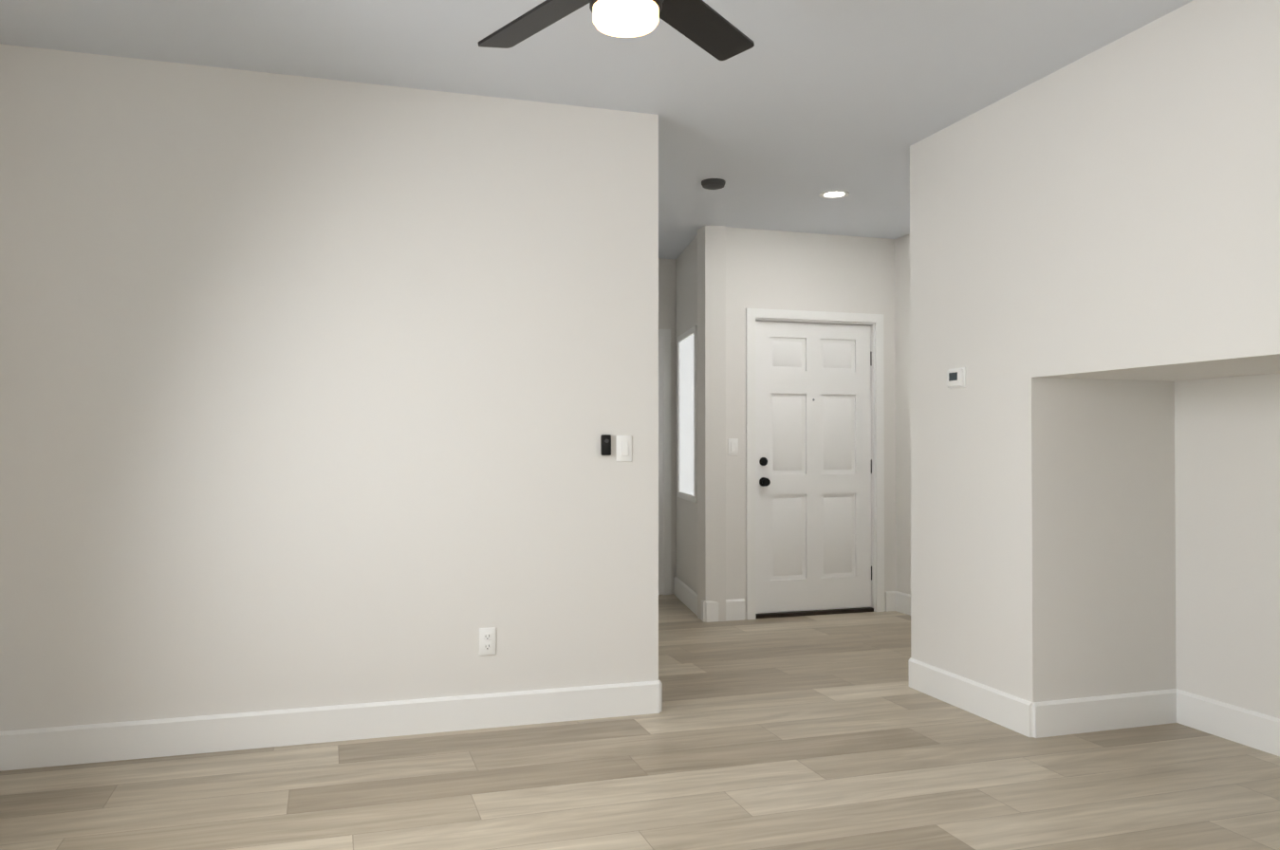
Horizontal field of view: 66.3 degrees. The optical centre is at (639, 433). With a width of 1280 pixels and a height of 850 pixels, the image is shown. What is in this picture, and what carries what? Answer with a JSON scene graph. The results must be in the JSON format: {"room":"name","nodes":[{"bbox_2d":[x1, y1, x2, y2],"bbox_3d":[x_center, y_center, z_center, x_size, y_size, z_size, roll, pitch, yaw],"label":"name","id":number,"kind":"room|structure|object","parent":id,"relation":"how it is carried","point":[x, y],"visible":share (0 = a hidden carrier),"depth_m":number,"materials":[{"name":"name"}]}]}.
{"room":"living room","nodes":[
{"label":"living room","id":0,"kind":"room"},
{"bbox_2d":[0,43,658,731],"bbox_3d":[-1.161,-0.099,4.042,2.560,2.660,0.150,0,-1,-18],"label":"wall","id":1,"kind":"structure","parent":0,"point":[317,393],"depth_m":3.92,"materials":[{"name":"white paint"}]},
{"bbox_2d":[0,681,656,771],"bbox_3d":[-1.126,1.161,3.953,2.520,0.140,0.016,0,-1,-18],"label":"baseboard","id":2,"kind":"structure","parent":1,"relation":"attached to","point":[66,746],"depth_m":3.89,"materials":[{"name":"white wood"}]},
{"bbox_2d":[479,627,495,655],"bbox_3d":[-0.641,0.872,4.113,0.070,0.114,0.008,0,-1,-18],"label":"outlet","id":3,"kind":"object","parent":1,"relation":"attached to","point":[487,640],"visible":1,"depth_m":4.11,"materials":[{"name":"white plastic"}]},
{"bbox_2d":[600,434,611,455],"bbox_3d":[-0.148,0.049,4.271,0.042,0.090,0.024,0,-1,-18],"label":"switch","id":4,"kind":"object","parent":1,"relation":"attached to","point":[605,444],"visible":1,"depth_m":4.26,"materials":[{"name":"black plastic"}]},
{"bbox_2d":[616,435,631,461],"bbox_3d":[-0.069,0.064,4.302,0.070,0.114,0.012,0,-1,-18],"label":"light switch","id":5,"kind":"object","parent":1,"relation":"attached to","point":[623,448],"visible":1,"depth_m":4.30,"materials":[{"name":"white plastic"}]},
{"bbox_2d":[656,679,662,713],"bbox_3d":[-0.393,1.181,5.865,0.016,0.140,3.216,0,-1,-18],"label":"baseboard","id":6,"kind":"structure","parent":1,"relation":"attached to","point":[658,683],"depth_m":4.34,"materials":[{"name":"white wood"}]},
{"bbox_2d":[0,0,1193,259],"bbox_3d":[0.513,-1.511,2.884,5.540,0.140,9.900,0,-1,-18],"label":"ceiling","id":7,"kind":"structure","parent":0,"point":[791,114],"depth_m":3.78,"materials":[{"name":"white paint"}]},
{"bbox_2d":[477,0,754,60],"bbox_3d":[-0.070,-1.260,2.579,1.268,0.369,1.301,0,-1,-18],"label":"ceiling fan","id":8,"kind":"object","parent":7,"relation":"hanging from","point":[705,27],"visible":1,"depth_m":2.88,"materials":[{"name":"black"}]},
{"bbox_2d":[701,178,725,189],"bbox_3d":[0.411,-1.394,5.484,0.136,0.038,0.136,0,-1,-18],"label":"smoke detector","id":9,"kind":"object","parent":7,"relation":"attached to","point":[713,183],"visible":1,"depth_m":5.44,"materials":[{"name":"grey plastic"}]},
{"bbox_2d":[819,190,849,198],"bbox_3d":[1.142,-1.407,5.759,0.170,0.006,0.170,0,-1,-18],"label":"recessed light","id":10,"kind":"object","parent":7,"relation":"in","point":[834,194],"visible":1,"depth_m":5.75,"materials":[{"name":"white plastic"}]},
{"bbox_2d":[0,593,1279,849],"bbox_3d":[0.513,1.279,2.854,5.540,0.120,9.900,0,-1,-18],"label":"floor","id":11,"kind":"structure","parent":0,"point":[816,732],"depth_m":3.45,"materials":[{"name":"wood"}]},
{"bbox_2d":[908,657,1043,738],"bbox_3d":[1.458,1.165,4.381,0.016,0.140,0.886,0,-1,-18],"label":"baseboard","id":12,"kind":"structure","parent":11,"relation":"on","point":[1011,712],"depth_m":4.28,"materials":[{"name":"white wood"}]},
{"bbox_2d":[1043,688,1176,737],"bbox_3d":[1.935,1.162,4.076,0.690,0.140,0.016,0,-1,-18],"label":"baseboard","id":13,"kind":"structure","parent":11,"relation":"on","point":[1133,710],"depth_m":4.07,"materials":[{"name":"white wood"}]},
{"bbox_2d":[1176,688,1279,756],"bbox_3d":[2.498,1.156,3.550,0.016,0.140,1.360,0,-1,-18],"label":"baseboard","id":14,"kind":"structure","parent":11,"relation":"on","point":[1261,732],"depth_m":3.93,"materials":[{"name":"white wood"}]},
{"bbox_2d":[658,258,675,594],"bbox_3d":[-0.319,-0.060,7.667,1.520,2.660,0.150,0,-1,-18],"label":"wall","id":15,"kind":"structure","parent":0,"point":[666,293],"depth_m":7.77,"materials":[{"name":"white paint"}]},
{"bbox_2d":[658,329,670,594],"bbox_3d":[-0.210,0.220,7.611,0.955,2.100,0.015,0,-1,-18],"label":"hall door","id":16,"kind":"structure","parent":15,"relation":"in","point":[664,461],"depth_m":7.74,"materials":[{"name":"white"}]},
{"bbox_2d":[675,225,725,621],"bbox_3d":[0.425,-0.065,7.234,0.140,2.660,1.320,0,-1,-7],"label":"wall","id":17,"kind":"structure","parent":0,"point":[686,510],"depth_m":6.59,"materials":[{"name":"white paint"}]},
{"bbox_2d":[677,325,697,502],"bbox_3d":[0.346,-0.135,7.224,0.017,1.240,0.760,0,-1,-7],"label":"sidelight window","id":18,"kind":"structure","parent":17,"relation":"in","point":[687,415],"depth_m":7.22,"materials":[{"name":"white glass"}]},
{"bbox_2d":[673,576,743,622],"bbox_3d":[0.366,1.195,7.156,0.256,0.140,1.219,0,-1,-18],"label":"baseboard","id":19,"kind":"structure","parent":17,"relation":"attached to","point":[734,608],"depth_m":6.61,"materials":[{"name":"white wood"}]},
{"bbox_2d":[697,225,895,619],"bbox_3d":[1.112,-0.069,6.863,1.460,2.660,0.150,0,-1,-18],"label":"wall","id":20,"kind":"structure","parent":0,"point":[780,269],"depth_m":6.74,"materials":[{"name":"white paint"}]},
{"bbox_2d":[728,438,738,455],"bbox_3d":[0.631,0.089,6.623,0.070,0.114,0.012,0,-1,-18],"label":"light switch","id":21,"kind":"object","parent":20,"relation":"attached to","point":[732,446],"visible":1,"depth_m":6.62,"materials":[{"name":"white plastic"}]},
{"bbox_2d":[745,308,884,619],"bbox_3d":[1.213,0.204,6.854,1.058,2.114,0.140,0,-1,-18],"label":"door","id":22,"kind":"structure","parent":20,"relation":"in","point":[814,466],"depth_m":6.85,"materials":[{"name":"white wood"}]},
{"bbox_2d":[894,234,910,594],"bbox_3d":[2.173,-0.076,6.182,0.150,2.660,2.090,0,-1,-18],"label":"wall","id":23,"kind":"structure","parent":0,"point":[902,424],"depth_m":6.92,"materials":[{"name":"white paint"}]},
{"bbox_2d":[888,591,910,615],"bbox_3d":[2.114,1.183,6.072,0.020,0.140,1.940,0,-1,-18],"label":"baseboard","id":24,"kind":"structure","parent":23,"relation":"attached to","point":[899,602],"depth_m":6.93,"materials":[{"name":"white wood"}]},
{"bbox_2d":[909,0,1279,718],"bbox_3d":[2.837,-0.121,1.960,1.140,2.660,6.360,0,-1,-18],"label":"wall","id":25,"kind":"structure","parent":0,"point":[1094,273],"depth_m":4.01,"materials":[{"name":"white paint"}]},
{"bbox_2d":[946,367,965,389],"bbox_3d":[1.434,-0.254,4.454,0.024,0.090,0.120,0,-1,-18],"label":"thermostat","id":26,"kind":"object","parent":25,"relation":"attached to","point":[955,378],"visible":0.98,"depth_m":4.43,"materials":[{"name":"white plastic"}]}
]}

